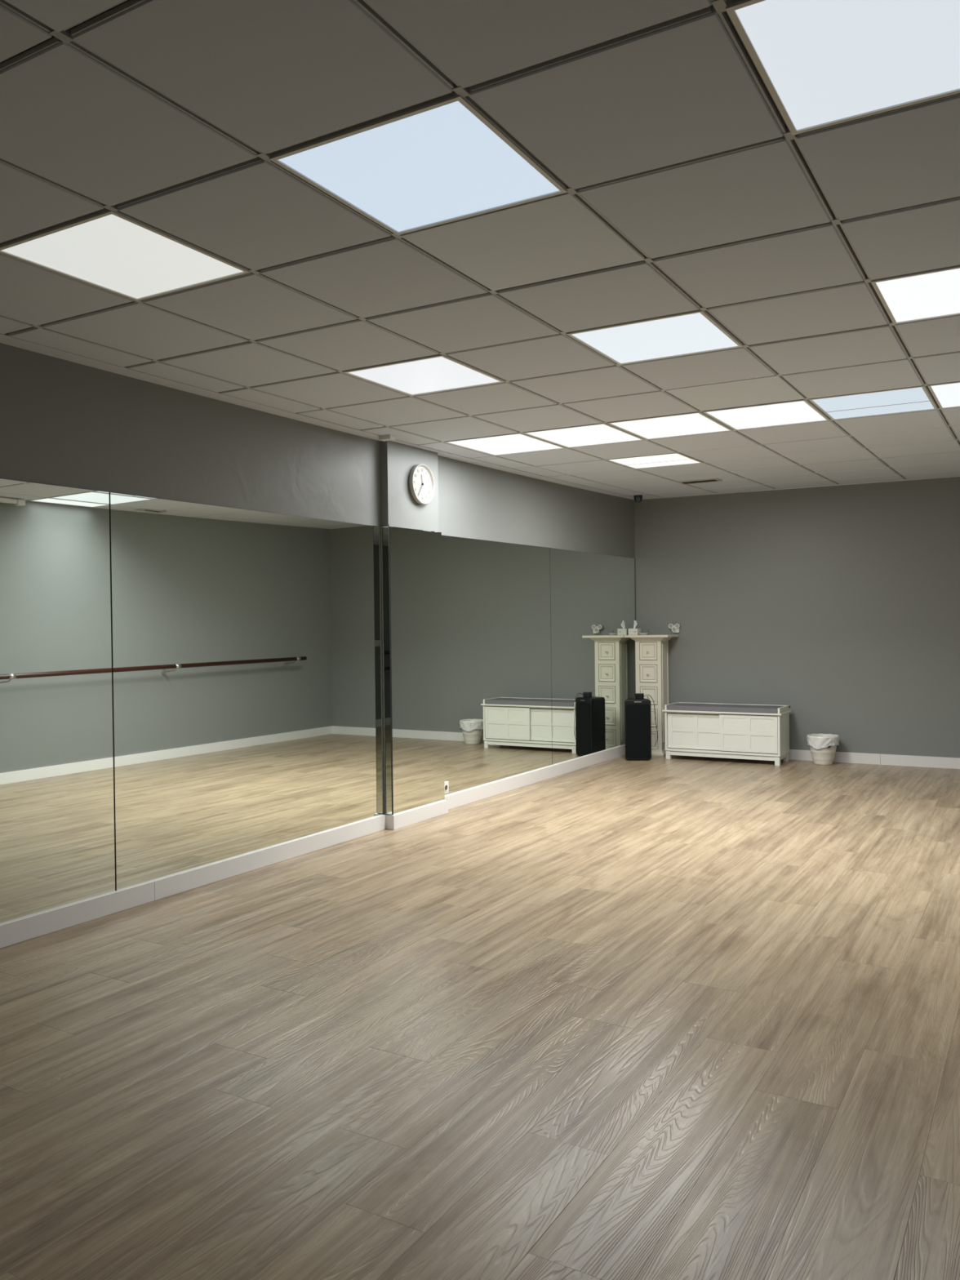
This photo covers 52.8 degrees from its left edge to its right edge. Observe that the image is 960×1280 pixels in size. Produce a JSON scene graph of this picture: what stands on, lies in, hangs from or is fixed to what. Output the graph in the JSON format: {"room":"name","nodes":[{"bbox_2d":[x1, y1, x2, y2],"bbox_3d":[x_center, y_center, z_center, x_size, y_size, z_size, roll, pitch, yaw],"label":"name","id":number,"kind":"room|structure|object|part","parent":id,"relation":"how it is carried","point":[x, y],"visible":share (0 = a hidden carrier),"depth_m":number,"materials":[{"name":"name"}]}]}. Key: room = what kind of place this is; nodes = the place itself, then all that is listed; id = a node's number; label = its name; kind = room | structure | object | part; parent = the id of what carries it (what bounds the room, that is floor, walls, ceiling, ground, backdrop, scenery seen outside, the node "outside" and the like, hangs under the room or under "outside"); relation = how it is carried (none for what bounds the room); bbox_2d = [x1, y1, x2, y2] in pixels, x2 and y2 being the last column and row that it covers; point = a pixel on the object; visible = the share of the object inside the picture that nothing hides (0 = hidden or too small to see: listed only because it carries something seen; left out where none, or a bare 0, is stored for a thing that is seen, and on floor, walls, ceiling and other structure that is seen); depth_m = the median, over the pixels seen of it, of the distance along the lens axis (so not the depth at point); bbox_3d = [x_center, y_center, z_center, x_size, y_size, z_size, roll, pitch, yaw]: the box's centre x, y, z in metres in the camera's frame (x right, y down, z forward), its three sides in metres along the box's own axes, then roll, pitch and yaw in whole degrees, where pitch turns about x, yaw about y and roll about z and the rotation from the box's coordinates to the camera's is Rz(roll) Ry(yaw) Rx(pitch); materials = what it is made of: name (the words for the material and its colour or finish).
{"room":"exercise studio","nodes":[
{"label":"exercise studio","id":0,"kind":"room"},
{"bbox_2d":[0,342,635,814],"bbox_3d":[-1.571,-0.144,4.950,0.150,3.070,12.711,0,1,31],"label":"wall","id":1,"kind":"structure","parent":0,"point":[64,423],"depth_m":5.21,"materials":[{"name":"grey paint"}]},
{"bbox_2d":[0,478,115,924],"bbox_3d":[-2.243,0.260,3.652,0.008,1.872,2.037,0,1,31],"label":"wall mirror","id":2,"kind":"object","parent":1,"relation":"attached to","point":[57,809],"visible":1,"depth_m":4.26,"materials":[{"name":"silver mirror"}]},
{"bbox_2d":[108,493,115,890],"bbox_3d":[-1.726,0.244,4.534,0.003,1.866,0.009,0,1,31],"label":"trim","id":3,"kind":"structure","parent":1,"relation":"attached to","point":[108,493],"depth_m":4.53,"materials":[{"name":"black"}]},
{"bbox_2d":[0,814,386,948],"bbox_3d":[-2.632,1.256,2.971,0.022,0.096,7.883,0,1,31],"label":"baseboard","id":4,"kind":"structure","parent":1,"relation":"attached to","point":[185,881],"depth_m":4.81,"materials":[{"name":"white"}]},
{"bbox_2d":[109,492,382,890],"bbox_3d":[-1.187,0.218,5.440,0.008,1.894,2.102,0,1,31],"label":"wall mirror","id":5,"kind":"object","parent":1,"relation":"attached to","point":[246,680],"visible":1,"depth_m":5.22,"materials":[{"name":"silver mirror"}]},
{"bbox_2d":[444,781,448,793],"bbox_3d":[-0.250,1.071,7.005,0.012,0.084,0.080,0,1,31],"label":"power socket","id":6,"kind":"object","parent":1,"relation":"attached to","point":[446,783],"visible":0.73,"depth_m":7.02,"materials":[{"name":"white plastic"}]},
{"bbox_2d":[441,535,552,795],"bbox_3d":[0.159,0.160,7.719,0.008,1.916,1.833,0,1,31],"label":"wall mirror","id":7,"kind":"object","parent":1,"relation":"attached to","point":[496,622],"visible":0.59,"depth_m":7.64,"materials":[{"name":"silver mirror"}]},
{"bbox_2d":[444,744,625,809],"bbox_3d":[0.693,1.155,8.599,0.024,0.104,3.865,0,1,31],"label":"baseboard","id":8,"kind":"structure","parent":1,"relation":"attached to","point":[479,793],"depth_m":8.09,"materials":[{"name":"white"}]},
{"bbox_2d":[550,611,552,764],"bbox_3d":[0.624,0.149,8.513,0.003,1.918,0.009,0,1,31],"label":"trim","id":9,"kind":"structure","parent":1,"relation":"attached to","point":[550,611],"depth_m":8.52,"materials":[{"name":"black"}]},
{"bbox_2d":[550,547,635,764],"bbox_3d":[1.139,0.120,9.378,0.008,1.940,2.008,0,1,31],"label":"wall mirror","id":10,"kind":"object","parent":1,"relation":"attached to","point":[593,595],"visible":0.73,"depth_m":9.23,"materials":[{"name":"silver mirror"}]},
{"bbox_2d":[634,558,635,628],"bbox_3d":[1.652,0.105,10.250,0.006,1.939,0.016,0,1,31],"label":"trim","id":11,"kind":"structure","parent":1,"relation":"attached to","point":[634,558],"depth_m":10.25,"materials":[{"name":"grey metal"}]},
{"bbox_2d":[379,440,438,815],"bbox_3d":[-0.465,-0.069,6.613,0.062,2.620,0.605,0,1,31],"label":"wall pillar","id":12,"kind":"structure","parent":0,"point":[398,508],"depth_m":6.47,"materials":[{"name":"grey paint"}]},
{"bbox_2d":[381,524,392,814],"bbox_3d":[-0.613,0.196,6.349,0.062,1.905,0.006,0,1,31],"label":"wall mirror","id":13,"kind":"object","parent":12,"relation":"attached to","point":[385,586],"visible":1,"depth_m":6.35,"materials":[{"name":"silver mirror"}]},
{"bbox_2d":[386,799,448,830],"bbox_3d":[-0.432,1.193,6.633,0.086,0.094,0.664,0,1,31],"label":"baseboard","id":14,"kind":"structure","parent":12,"relation":"attached to","point":[393,822],"depth_m":6.55,"materials":[{"name":"white"}]},
{"bbox_2d":[389,526,444,814],"bbox_3d":[-0.422,0.192,6.612,0.008,1.908,0.625,0,1,31],"label":"wall mirror","id":15,"kind":"object","parent":12,"relation":"attached to","point":[415,555],"visible":1,"depth_m":6.59,"materials":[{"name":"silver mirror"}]},
{"bbox_2d":[408,463,435,504],"bbox_3d":[-0.400,-1.070,6.635,0.038,0.274,0.274,0,1,31],"label":"wall clock","id":16,"kind":"object","parent":12,"relation":"attached to","point":[421,480],"visible":1,"depth_m":6.63,"materials":[{"name":"grey plastic"}]},
{"bbox_2d":[0,755,959,1279],"bbox_3d":[0.295,1.319,3.874,4.343,0.120,12.611,0,1,31],"label":"floor","id":17,"kind":"structure","parent":0,"point":[679,1017],"depth_m":2.99,"materials":[{"name":"brown"}]},
{"bbox_2d":[624,697,651,760],"bbox_3d":[1.559,0.884,9.599,0.257,0.605,0.227,-1,1,3],"label":"speaker","id":18,"kind":"object","parent":17,"relation":"on","point":[637,717],"visible":0.96,"depth_m":9.49},
{"bbox_2d":[635,693,644,698],"bbox_3d":[1.578,0.555,9.566,0.074,0.052,0.061,0,1,31],"label":"box","id":19,"kind":"object","parent":18,"relation":"on","point":[637,695],"visible":1,"depth_m":9.54,"materials":[{"name":"black plastic"}]},
{"bbox_2d":[643,694,657,746],"bbox_3d":[1.681,0.791,9.523,0.143,0.511,0.034,-1,1,9],"label":"cable","id":20,"kind":"object","parent":18,"relation":"hanging from","point":[646,695],"visible":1,"depth_m":9.51,"materials":[{"name":"black rubber"}]},
{"bbox_2d":[624,634,678,755],"bbox_3d":[1.781,0.564,9.994,0.472,1.232,0.333,0,1,31],"label":"cabinet","id":21,"kind":"object","parent":17,"relation":"on","point":[651,651],"visible":0.64,"depth_m":9.91,"materials":[{"name":"beige paint"}]},
{"bbox_2d":[628,620,640,635],"bbox_3d":[1.609,-0.129,10.058,0.102,0.155,0.101,0,1,31],"label":"tissue box","id":22,"kind":"object","parent":21,"relation":"on","point":[633,631],"visible":1,"depth_m":10.02,"materials":[{"name":"white"}]},
{"bbox_3d":[1.740,0.573,9.937,0.185,0.181,0.033,0,1,31],"label":"drawer","id":23,"kind":"part","parent":21,"relation":"part of","materials":[{"name":"beige paint"}]},
{"bbox_3d":[1.737,0.344,9.935,0.185,0.181,0.033,0,1,31],"label":"drawer","id":24,"kind":"part","parent":21,"relation":"part of","materials":[{"name":"beige paint"}]},
{"bbox_3d":[1.734,0.115,9.932,0.185,0.181,0.033,0,1,31],"label":"drawer","id":25,"kind":"part","parent":21,"relation":"part of","materials":[{"name":"beige paint"}]},
{"bbox_3d":[1.775,-0.008,10.008,0.353,0.040,0.273,0,1,31],"label":"crown moulding","id":26,"kind":"part","parent":21,"relation":"part of","materials":[{"name":"beige paint"}]},
{"bbox_3d":[1.743,0.802,9.939,0.185,0.181,0.033,0,1,31],"label":"drawer","id":27,"kind":"part","parent":21,"relation":"part of","materials":[{"name":"beige paint"}]},
{"bbox_3d":[1.745,1.031,9.942,0.185,0.181,0.033,0,1,31],"label":"drawer","id":28,"kind":"part","parent":21,"relation":"part of","materials":[{"name":"beige paint"}]},
{"bbox_3d":[1.913,0.543,9.959,0.007,1.010,0.168,0,1,31],"label":"moulding","id":29,"kind":"part","parent":21,"relation":"part of","materials":[{"name":"beige paint"}]},
{"bbox_2d":[668,623,679,632],"bbox_3d":[2.016,-0.123,10.014,0.122,0.096,0.045,0,1,31],"label":"adapter","id":30,"kind":"object","parent":21,"relation":"on","point":[675,628],"visible":1,"depth_m":9.99,"materials":[{"name":"white plastic"}]},
{"bbox_2d":[668,623,673,628],"bbox_3d":[1.983,-0.144,10.024,0.054,0.054,0.029,0,1,31],"label":"outlet","id":31,"kind":"object","parent":30,"relation":"attached to","point":[671,626],"depth_m":10.02,"materials":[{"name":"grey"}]},
{"bbox_2d":[671,626,676,631],"bbox_3d":[2.012,-0.110,10.007,0.054,0.054,0.029,0,1,31],"label":"outlet","id":32,"kind":"object","parent":30,"relation":"attached to","point":[673,628],"depth_m":10.00,"materials":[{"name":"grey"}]},
{"bbox_2d":[674,623,679,628],"bbox_3d":[2.041,-0.145,9.989,0.054,0.054,0.029,0,1,31],"label":"outlet","id":33,"kind":"object","parent":30,"relation":"attached to","point":[677,625],"depth_m":9.98,"materials":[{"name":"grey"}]},
{"bbox_2d":[662,702,791,765],"bbox_3d":[2.415,0.908,9.473,1.159,0.539,0.413,0,1,31],"label":"storage bench","id":34,"kind":"object","parent":17,"relation":"on","point":[765,736],"visible":0.98,"depth_m":9.29,"materials":[{"name":"white paint"}]},
{"bbox_3d":[1.877,1.143,9.608,0.045,0.080,0.045,0,1,31],"label":"leg","id":35,"kind":"part","parent":34,"relation":"part of","materials":[{"name":"white paint"}]},
{"bbox_3d":[1.939,0.666,9.755,0.020,0.050,0.380,0,1,31],"label":"arm rail","id":36,"kind":"part","parent":34,"relation":"part of","materials":[{"name":"white paint"}]},
{"bbox_3d":[1.941,0.901,9.756,0.020,0.389,0.383,0,1,31],"label":"panel","id":37,"kind":"part","parent":34,"relation":"part of","materials":[{"name":"white paint"}]},
{"bbox_3d":[2.005,0.968,9.536,0.217,0.125,0.002,0,1,31],"label":"door panel","id":38,"kind":"part","parent":34,"relation":"part of","materials":[{"name":"white paint"}]},
{"bbox_3d":[2.003,0.810,9.535,0.217,0.107,0.002,0,1,31],"label":"door panel","id":39,"kind":"part","parent":34,"relation":"part of","materials":[{"name":"white paint"}]},
{"bbox_3d":[2.109,0.899,9.476,0.548,0.340,0.014,0,1,31],"label":"sliding door","id":40,"kind":"part","parent":34,"relation":"part of","materials":[{"name":"white paint"}]},
{"bbox_3d":[2.510,0.885,9.635,1.083,0.369,0.010,0,1,31],"label":"panel","id":41,"kind":"part","parent":34,"relation":"part of","materials":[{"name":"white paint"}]},
{"bbox_3d":[2.226,0.967,9.406,0.213,0.125,0.002,0,1,31],"label":"door panel","id":42,"kind":"part","parent":34,"relation":"part of","materials":[{"name":"white paint"}]},
{"bbox_3d":[2.224,0.809,9.404,0.213,0.107,0.002,0,1,31],"label":"door panel","id":43,"kind":"part","parent":34,"relation":"part of","materials":[{"name":"white paint"}]},
{"bbox_2d":[666,702,783,713],"bbox_3d":[2.409,0.664,9.467,1.075,0.048,0.355,0,1,31],"label":"seat cushion","id":44,"kind":"object","parent":34,"relation":"on","point":[680,706],"visible":0.83,"depth_m":9.35,"materials":[{"name":"grey fabric"}]},
{"bbox_3d":[2.506,0.661,9.631,1.083,0.050,0.018,0,1,31],"label":"rail","id":45,"kind":"part","parent":34,"relation":"part of","materials":[{"name":"white paint"}]},
{"bbox_3d":[2.440,0.971,9.251,0.217,0.129,0.002,0,1,31],"label":"door panel","id":46,"kind":"part","parent":34,"relation":"part of","materials":[{"name":"white paint"}]},
{"bbox_3d":[2.438,0.806,9.249,0.217,0.119,0.002,0,1,31],"label":"door panel","id":47,"kind":"part","parent":34,"relation":"part of","materials":[{"name":"white paint"}]},
{"bbox_3d":[2.550,0.889,9.187,0.551,0.356,0.014,0,1,31],"label":"sliding door","id":48,"kind":"part","parent":34,"relation":"part of","materials":[{"name":"white paint"}]},
{"bbox_3d":[2.666,0.970,9.118,0.215,0.129,0.002,0,1,31],"label":"door panel","id":49,"kind":"part","parent":34,"relation":"part of","materials":[{"name":"white paint"}]},
{"bbox_3d":[2.664,0.804,9.116,0.215,0.119,0.002,0,1,31],"label":"door panel","id":50,"kind":"part","parent":34,"relation":"part of","materials":[{"name":"white paint"}]},
{"bbox_3d":[2.794,1.137,9.066,0.045,0.080,0.045,0,1,31],"label":"leg","id":51,"kind":"part","parent":34,"relation":"part of","materials":[{"name":"white paint"}]},
{"bbox_3d":[2.891,0.895,9.195,0.020,0.389,0.383,0,1,31],"label":"panel","id":52,"kind":"part","parent":34,"relation":"part of","materials":[{"name":"white paint"}]},
{"bbox_3d":[2.889,0.660,9.194,0.020,0.050,0.380,0,1,31],"label":"arm rail","id":53,"kind":"part","parent":34,"relation":"part of","materials":[{"name":"white paint"}]},
{"bbox_3d":[2.961,1.132,9.348,0.045,0.080,0.045,0,1,31],"label":"leg","id":54,"kind":"part","parent":34,"relation":"part of","materials":[{"name":"white paint"}]},
{"bbox_2d":[806,733,839,764],"bbox_3d":[3.241,1.034,9.125,0.294,0.273,0.296,0,1,31],"label":"waste bin","id":55,"kind":"object","parent":17,"relation":"on","point":[823,747],"visible":1,"depth_m":9.03,"materials":[{"name":"white plastic"}]},
{"bbox_2d":[0,0,959,500],"bbox_3d":[0.262,-1.459,3.845,4.343,0.462,12.611,0,1,31],"label":"ceiling","id":56,"kind":"structure","parent":0,"point":[688,187],"depth_m":2.89,"materials":[{"name":"grey"}]},
{"bbox_2d":[0,209,250,301],"bbox_3d":[-1.158,-1.254,3.159,0.560,0.040,0.562,0,1,31],"label":"ceiling light","id":57,"kind":"object","parent":56,"relation":"attached to","point":[115,252],"visible":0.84,"depth_m":3.13,"materials":[{"name":"white plastic"}]},
{"bbox_2d":[378,434,395,441],"bbox_3d":[-0.595,-1.294,6.172,0.090,0.032,0.056,0,1,31],"label":"block","id":58,"kind":"object","parent":56,"relation":"attached to","point":[388,437],"visible":1,"depth_m":6.15,"materials":[{"name":"white"}]},
{"bbox_2d":[269,93,567,235],"bbox_3d":[-0.149,-1.247,2.563,0.572,0.040,0.562,0,1,31],"label":"ceiling light","id":59,"kind":"object","parent":56,"relation":"attached to","point":[442,162],"visible":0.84,"depth_m":2.53,"materials":[{"name":"white plastic"}]},
{"bbox_2d":[342,354,505,395],"bbox_3d":[-0.263,-1.287,4.674,0.560,0.045,0.573,0,1,31],"label":"ceiling light","id":60,"kind":"object","parent":56,"relation":"attached to","point":[437,373],"visible":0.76,"depth_m":4.66,"materials":[{"name":"white plastic"}]},
{"bbox_2d":[444,432,566,455],"bbox_3d":[0.180,-1.341,6.571,0.574,0.052,0.677,0,1,31],"label":"ceiling light","id":61,"kind":"object","parent":56,"relation":"attached to","point":[518,442],"visible":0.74,"depth_m":6.56,"materials":[{"name":"white plastic"}]},
{"bbox_2d":[522,422,644,448],"bbox_3d":[0.682,-1.338,6.274,0.560,0.051,0.677,0,1,31],"label":"ceiling light","id":62,"kind":"object","parent":56,"relation":"attached to","point":[601,433],"visible":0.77,"depth_m":6.26,"materials":[{"name":"white plastic"}]},
{"bbox_2d":[633,494,642,502],"bbox_3d":[1.603,-1.428,9.785,0.090,0.073,0.090,0,1,31],"label":"ceiling camera","id":63,"kind":"object","parent":56,"relation":"attached to","point":[637,498],"visible":1,"depth_m":9.75,"materials":[{"name":"black plastic"}]},
{"bbox_2d":[565,309,742,364],"bbox_3d":[0.746,-1.280,4.078,0.572,0.045,0.573,0,1,31],"label":"ceiling light","id":64,"kind":"object","parent":56,"relation":"attached to","point":[694,332],"visible":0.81,"depth_m":4.06,"materials":[{"name":"white plastic"}]},
{"bbox_2d":[605,452,702,469],"bbox_3d":[1.340,-1.382,7.387,0.560,0.054,0.594,0,1,31],"label":"ceiling light","id":65,"kind":"object","parent":56,"relation":"attached to","point":[668,459],"visible":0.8,"depth_m":7.38,"materials":[{"name":"white plastic"}]},
{"bbox_2d":[609,453,689,465],"bbox_3d":[1.285,-1.371,7.294,0.534,0.026,0.351,0,1,31],"label":"diffuser","id":66,"kind":"object","parent":65,"relation":"attached to","point":[660,458],"depth_m":7.30,"materials":[{"name":"grey plastic"}]},
{"bbox_2d":[627,459,699,468],"bbox_3d":[1.431,-1.382,7.542,0.534,0.023,0.209,0,1,31],"label":"diffuser","id":67,"kind":"object","parent":65,"relation":"attached to","point":[677,462],"depth_m":7.54,"materials":[{"name":"grey plastic"}]},
{"bbox_2d":[606,411,733,439],"bbox_3d":[1.184,-1.334,5.978,0.574,0.052,0.677,0,1,31],"label":"ceiling light","id":68,"kind":"object","parent":56,"relation":"attached to","point":[692,423],"visible":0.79,"depth_m":5.96,"materials":[{"name":"white plastic"}]},
{"bbox_2d":[677,478,722,484],"bbox_3d":[1.966,-1.418,8.641,0.360,0.008,0.170,0,1,31],"label":"ceiling vent","id":69,"kind":"object","parent":56,"relation":"in","point":[712,480],"visible":1,"depth_m":8.63,"materials":[{"name":"grey metal"}]},
{"bbox_2d":[702,399,830,430],"bbox_3d":[1.691,-1.331,5.679,0.572,0.052,0.677,0,1,31],"label":"ceiling light","id":70,"kind":"object","parent":56,"relation":"attached to","point":[797,411],"visible":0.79,"depth_m":5.66,"materials":[{"name":"white plastic"}]},
{"bbox_2d":[725,0,959,135],"bbox_3d":[0.865,-1.240,1.964,0.574,0.040,0.562,0,1,31],"label":"ceiling light","id":71,"kind":"object","parent":56,"relation":"attached to","point":[822,63],"visible":1,"depth_m":2.02,"materials":[{"name":"white plastic"}]},
{"bbox_2d":[808,384,937,420],"bbox_3d":[2.198,-1.327,5.380,0.572,0.052,0.677,0,1,31],"label":"ceiling light","id":72,"kind":"object","parent":56,"relation":"attached to","point":[915,398],"visible":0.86,"depth_m":5.36,"materials":[{"name":"white plastic"}]},
{"bbox_2d":[813,386,929,412],"bbox_3d":[2.135,-1.316,5.273,0.546,0.024,0.403,0,1,31],"label":"diffuser","id":73,"kind":"object","parent":72,"relation":"attached to","point":[908,395],"depth_m":5.27,"materials":[{"name":"grey plastic"}]},
{"bbox_2d":[826,400,933,418],"bbox_3d":[2.302,-1.327,5.556,0.546,0.022,0.240,0,1,31],"label":"diffuser","id":74,"kind":"object","parent":72,"relation":"attached to","point":[920,406],"depth_m":5.55,"materials":[{"name":"grey plastic"}]},
{"bbox_2d":[871,265,959,324],"bbox_3d":[1.760,-1.273,3.479,0.574,0.045,0.573,0,1,31],"label":"ceiling light","id":75,"kind":"object","parent":56,"relation":"attached to","point":[932,294],"visible":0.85,"depth_m":3.53,"materials":[{"name":"white plastic"}]},
{"bbox_2d":[927,381,959,408],"bbox_3d":[2.705,-1.324,5.080,0.574,0.052,0.677,0,1,31],"label":"ceiling light","id":76,"kind":"object","parent":56,"relation":"attached to","point":[947,395],"visible":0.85,"depth_m":5.14,"materials":[{"name":"white plastic"}]},
{"bbox_2d":[634,476,959,758],"bbox_3d":[3.471,-0.248,9.266,4.143,3.070,0.150,0,1,31],"label":"wall","id":77,"kind":"structure","parent":0,"point":[837,606],"depth_m":9.29,"materials":[{"name":"grey paint"}]},
{"bbox_2d":[788,749,959,768],"bbox_3d":[3.448,1.118,9.206,4.103,0.100,0.016,0,1,31],"label":"baseboard","id":78,"kind":"structure","parent":77,"relation":"attached to","point":[886,759],"depth_m":9.00,"materials":[{"name":"white"}]}
]}

